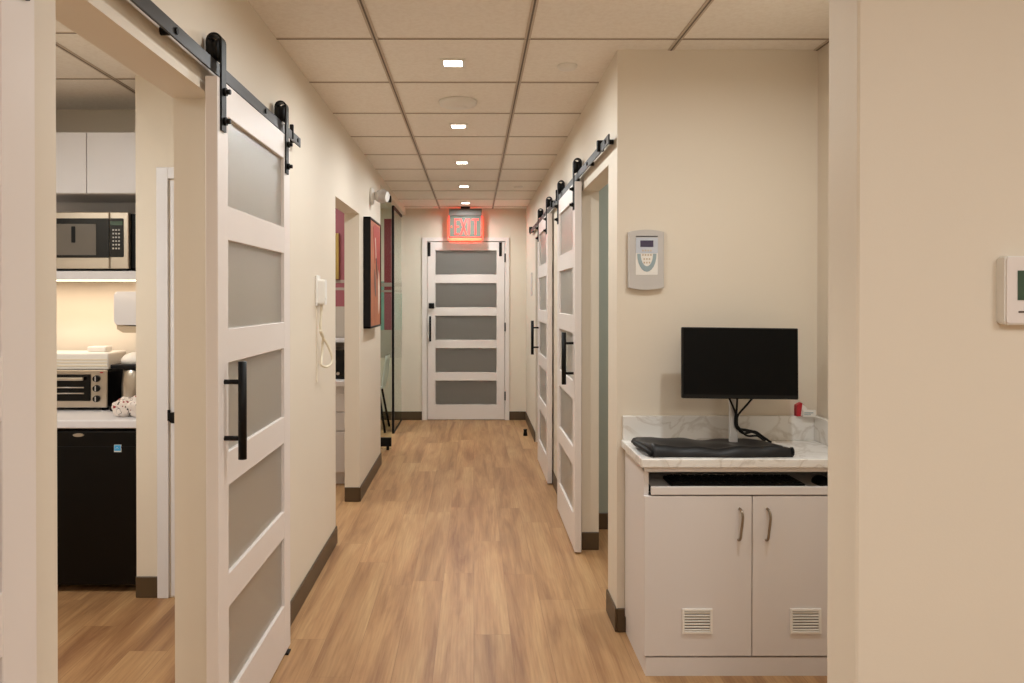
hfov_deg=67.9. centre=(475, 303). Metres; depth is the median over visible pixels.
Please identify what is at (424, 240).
trim
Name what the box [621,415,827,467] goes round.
countertop
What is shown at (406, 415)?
baseboard
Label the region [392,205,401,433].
glass wall
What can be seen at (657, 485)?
keyboard tray
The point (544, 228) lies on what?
sliding door
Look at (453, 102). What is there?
ceiling speaker
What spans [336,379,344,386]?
countertop
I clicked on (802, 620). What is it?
vent grille
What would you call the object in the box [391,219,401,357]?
trim
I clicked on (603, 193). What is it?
wall
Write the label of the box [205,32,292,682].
sliding door
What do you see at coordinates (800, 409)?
pack
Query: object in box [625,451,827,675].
base cabinet
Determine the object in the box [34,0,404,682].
wall
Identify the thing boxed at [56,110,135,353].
wall
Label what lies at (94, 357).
bin
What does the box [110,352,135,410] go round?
coffee maker
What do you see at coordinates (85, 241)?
microwave
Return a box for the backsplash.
[622,415,813,439]
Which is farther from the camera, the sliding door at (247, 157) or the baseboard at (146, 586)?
the baseboard at (146, 586)
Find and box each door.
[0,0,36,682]
[167,180,174,595]
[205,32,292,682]
[380,196,391,449]
[427,242,505,418]
[531,197,551,482]
[554,158,581,551]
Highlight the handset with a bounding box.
[315,275,333,381]
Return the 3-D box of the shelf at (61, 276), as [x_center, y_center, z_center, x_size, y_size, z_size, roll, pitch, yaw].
[-2.098,-0.333,3.989,1.020,0.436,0.390,0,0,0]
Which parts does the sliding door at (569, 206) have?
glass pane, glass pane, glass pane, glass pane, glass pane, handle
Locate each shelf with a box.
[56,203,135,281]
[336,338,344,342]
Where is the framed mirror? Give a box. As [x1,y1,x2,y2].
[335,233,338,278]
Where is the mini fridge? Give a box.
[57,428,136,584]
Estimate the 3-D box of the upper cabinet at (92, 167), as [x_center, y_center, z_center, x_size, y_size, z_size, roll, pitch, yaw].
[-2.099,-0.705,3.986,1.018,0.309,0.390,0,0,0]
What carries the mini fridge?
on the floor
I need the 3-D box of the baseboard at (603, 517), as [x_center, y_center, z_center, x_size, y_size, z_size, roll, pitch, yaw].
[1.838,1.319,4.607,2.305,0.099,0.009,0,0,0]
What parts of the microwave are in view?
door glass, door, panel glass, control panel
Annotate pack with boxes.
[794,402,815,416]
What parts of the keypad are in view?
plate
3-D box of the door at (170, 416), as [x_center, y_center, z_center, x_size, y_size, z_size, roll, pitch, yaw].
[-1.185,0.396,3.522,0.496,1.939,0.055,0,0,0]
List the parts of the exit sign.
panel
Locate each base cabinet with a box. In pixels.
[336,379,344,483]
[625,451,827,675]
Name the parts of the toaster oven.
door handle, door, knob, knob, knob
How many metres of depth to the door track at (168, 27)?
2.10 m
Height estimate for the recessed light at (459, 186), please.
0.008 m
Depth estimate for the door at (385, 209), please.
7.01 m
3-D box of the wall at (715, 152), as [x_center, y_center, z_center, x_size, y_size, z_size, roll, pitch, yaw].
[1.067,0.141,5.973,0.960,2.440,5.580,0,0,0]
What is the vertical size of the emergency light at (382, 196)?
0.132 m
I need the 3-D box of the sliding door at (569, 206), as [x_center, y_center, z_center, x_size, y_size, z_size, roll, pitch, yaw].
[0.530,0.278,4.585,0.106,2.162,0.875,0,0,0]
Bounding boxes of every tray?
[117,325,135,332]
[649,473,827,494]
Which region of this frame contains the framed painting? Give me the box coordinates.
[363,217,380,328]
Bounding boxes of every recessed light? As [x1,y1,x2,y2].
[440,58,465,67]
[449,123,467,128]
[455,161,468,163]
[458,185,469,187]
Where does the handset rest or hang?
attached to the wall at (330, 171)
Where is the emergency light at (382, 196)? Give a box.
[369,188,389,204]
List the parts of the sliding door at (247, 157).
handle, glass pane, glass pane, glass pane, glass pane, glass pane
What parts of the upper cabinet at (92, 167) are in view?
door, door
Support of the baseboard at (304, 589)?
attached to the wall at (330, 171)
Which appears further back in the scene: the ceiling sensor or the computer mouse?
the ceiling sensor
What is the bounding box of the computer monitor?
[681,327,797,441]
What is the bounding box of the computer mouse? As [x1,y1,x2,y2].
[811,475,827,485]
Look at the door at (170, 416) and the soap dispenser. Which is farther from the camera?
the soap dispenser
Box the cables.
[729,399,771,442]
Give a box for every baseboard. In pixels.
[136,576,156,597]
[290,526,337,626]
[345,453,381,501]
[391,411,524,419]
[525,411,625,631]
[599,513,607,528]
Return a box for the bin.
[57,346,125,369]
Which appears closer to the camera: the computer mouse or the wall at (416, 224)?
the computer mouse
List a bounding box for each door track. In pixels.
[130,0,300,147]
[529,134,613,233]
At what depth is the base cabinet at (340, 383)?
5.68 m
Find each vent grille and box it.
[682,609,712,633]
[790,608,821,633]
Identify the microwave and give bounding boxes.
[56,212,135,270]
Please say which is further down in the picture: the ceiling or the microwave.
the microwave
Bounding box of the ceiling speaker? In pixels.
[439,96,476,109]
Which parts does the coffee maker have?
lid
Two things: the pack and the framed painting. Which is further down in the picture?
the pack
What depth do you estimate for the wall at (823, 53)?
3.13 m
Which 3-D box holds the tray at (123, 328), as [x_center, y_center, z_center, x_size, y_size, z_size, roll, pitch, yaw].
[-1.709,0.127,3.937,0.238,0.043,0.140,0,0,0]
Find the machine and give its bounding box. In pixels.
[336,347,344,378]
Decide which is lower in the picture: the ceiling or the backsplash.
the backsplash
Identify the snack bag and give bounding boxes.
[111,395,135,417]
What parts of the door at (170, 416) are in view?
knob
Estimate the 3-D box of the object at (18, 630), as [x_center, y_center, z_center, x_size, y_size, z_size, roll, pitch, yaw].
[-0.727,0.301,0.855,0.106,2.162,0.850,0,0,0]
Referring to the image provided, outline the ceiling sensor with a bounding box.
[557,63,576,70]
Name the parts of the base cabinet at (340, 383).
drawer, drawer, drawer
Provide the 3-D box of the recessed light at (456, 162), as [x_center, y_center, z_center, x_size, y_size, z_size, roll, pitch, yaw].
[-0.104,-1.074,5.782,0.110,0.008,0.110,0,0,0]
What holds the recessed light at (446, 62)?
in the ceiling
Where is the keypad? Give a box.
[628,230,663,289]
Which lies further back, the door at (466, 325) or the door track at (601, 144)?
the door at (466, 325)
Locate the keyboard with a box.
[663,475,804,485]
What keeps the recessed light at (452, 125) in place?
in the ceiling
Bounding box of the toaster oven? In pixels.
[57,369,123,409]
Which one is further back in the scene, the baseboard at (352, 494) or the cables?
the baseboard at (352, 494)
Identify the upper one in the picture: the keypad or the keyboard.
the keypad
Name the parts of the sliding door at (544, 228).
handle, glass pane, glass pane, glass pane, glass pane, glass pane, door frame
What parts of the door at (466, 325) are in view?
handle, glass pane, glass pane, glass pane, glass pane, glass pane, closer plate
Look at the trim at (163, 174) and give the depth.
3.54 m
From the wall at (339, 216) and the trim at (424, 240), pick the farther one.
the trim at (424, 240)
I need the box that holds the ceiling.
[56,0,828,208]
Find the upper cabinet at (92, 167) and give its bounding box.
[56,132,135,202]
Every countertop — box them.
[57,406,135,427]
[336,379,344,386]
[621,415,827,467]
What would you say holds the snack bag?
on the countertop at (66, 417)
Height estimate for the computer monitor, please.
0.478 m
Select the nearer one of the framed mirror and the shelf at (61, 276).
the shelf at (61, 276)
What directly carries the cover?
on the countertop at (808, 436)
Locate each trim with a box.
[156,167,173,597]
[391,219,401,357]
[422,238,508,419]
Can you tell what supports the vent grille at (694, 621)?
attached to the base cabinet at (720, 580)
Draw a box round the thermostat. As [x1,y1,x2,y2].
[996,256,1023,324]
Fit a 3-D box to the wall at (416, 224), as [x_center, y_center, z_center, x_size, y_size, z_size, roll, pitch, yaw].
[0.132,0.123,8.811,5.700,2.440,0.100,0,0,0]
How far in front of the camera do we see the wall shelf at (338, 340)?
6.05 m
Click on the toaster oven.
(75, 388)
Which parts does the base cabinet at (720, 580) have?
door, handle, handle, door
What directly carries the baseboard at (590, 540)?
attached to the wall at (715, 152)
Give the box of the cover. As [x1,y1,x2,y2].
[631,437,794,457]
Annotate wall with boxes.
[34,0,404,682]
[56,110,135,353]
[135,75,174,596]
[335,208,344,346]
[391,209,525,410]
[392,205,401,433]
[526,50,817,607]
[599,184,607,512]
[817,43,828,418]
[827,0,1023,682]
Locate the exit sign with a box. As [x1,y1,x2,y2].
[449,207,481,237]
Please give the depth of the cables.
3.03 m
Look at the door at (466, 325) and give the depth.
8.77 m
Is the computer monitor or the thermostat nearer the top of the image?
the thermostat
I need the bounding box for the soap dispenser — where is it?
[114,292,135,332]
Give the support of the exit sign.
hanging from the ceiling
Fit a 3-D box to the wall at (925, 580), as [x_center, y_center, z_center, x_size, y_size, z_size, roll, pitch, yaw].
[1.853,0.168,1.475,2.287,2.440,0.120,0,0,0]
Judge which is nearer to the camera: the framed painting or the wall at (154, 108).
the wall at (154, 108)
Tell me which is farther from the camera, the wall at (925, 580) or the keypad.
the keypad
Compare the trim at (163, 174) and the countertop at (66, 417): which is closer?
the trim at (163, 174)
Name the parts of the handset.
wall plate, cord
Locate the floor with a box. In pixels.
[58,419,826,682]
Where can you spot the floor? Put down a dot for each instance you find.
(457, 562)

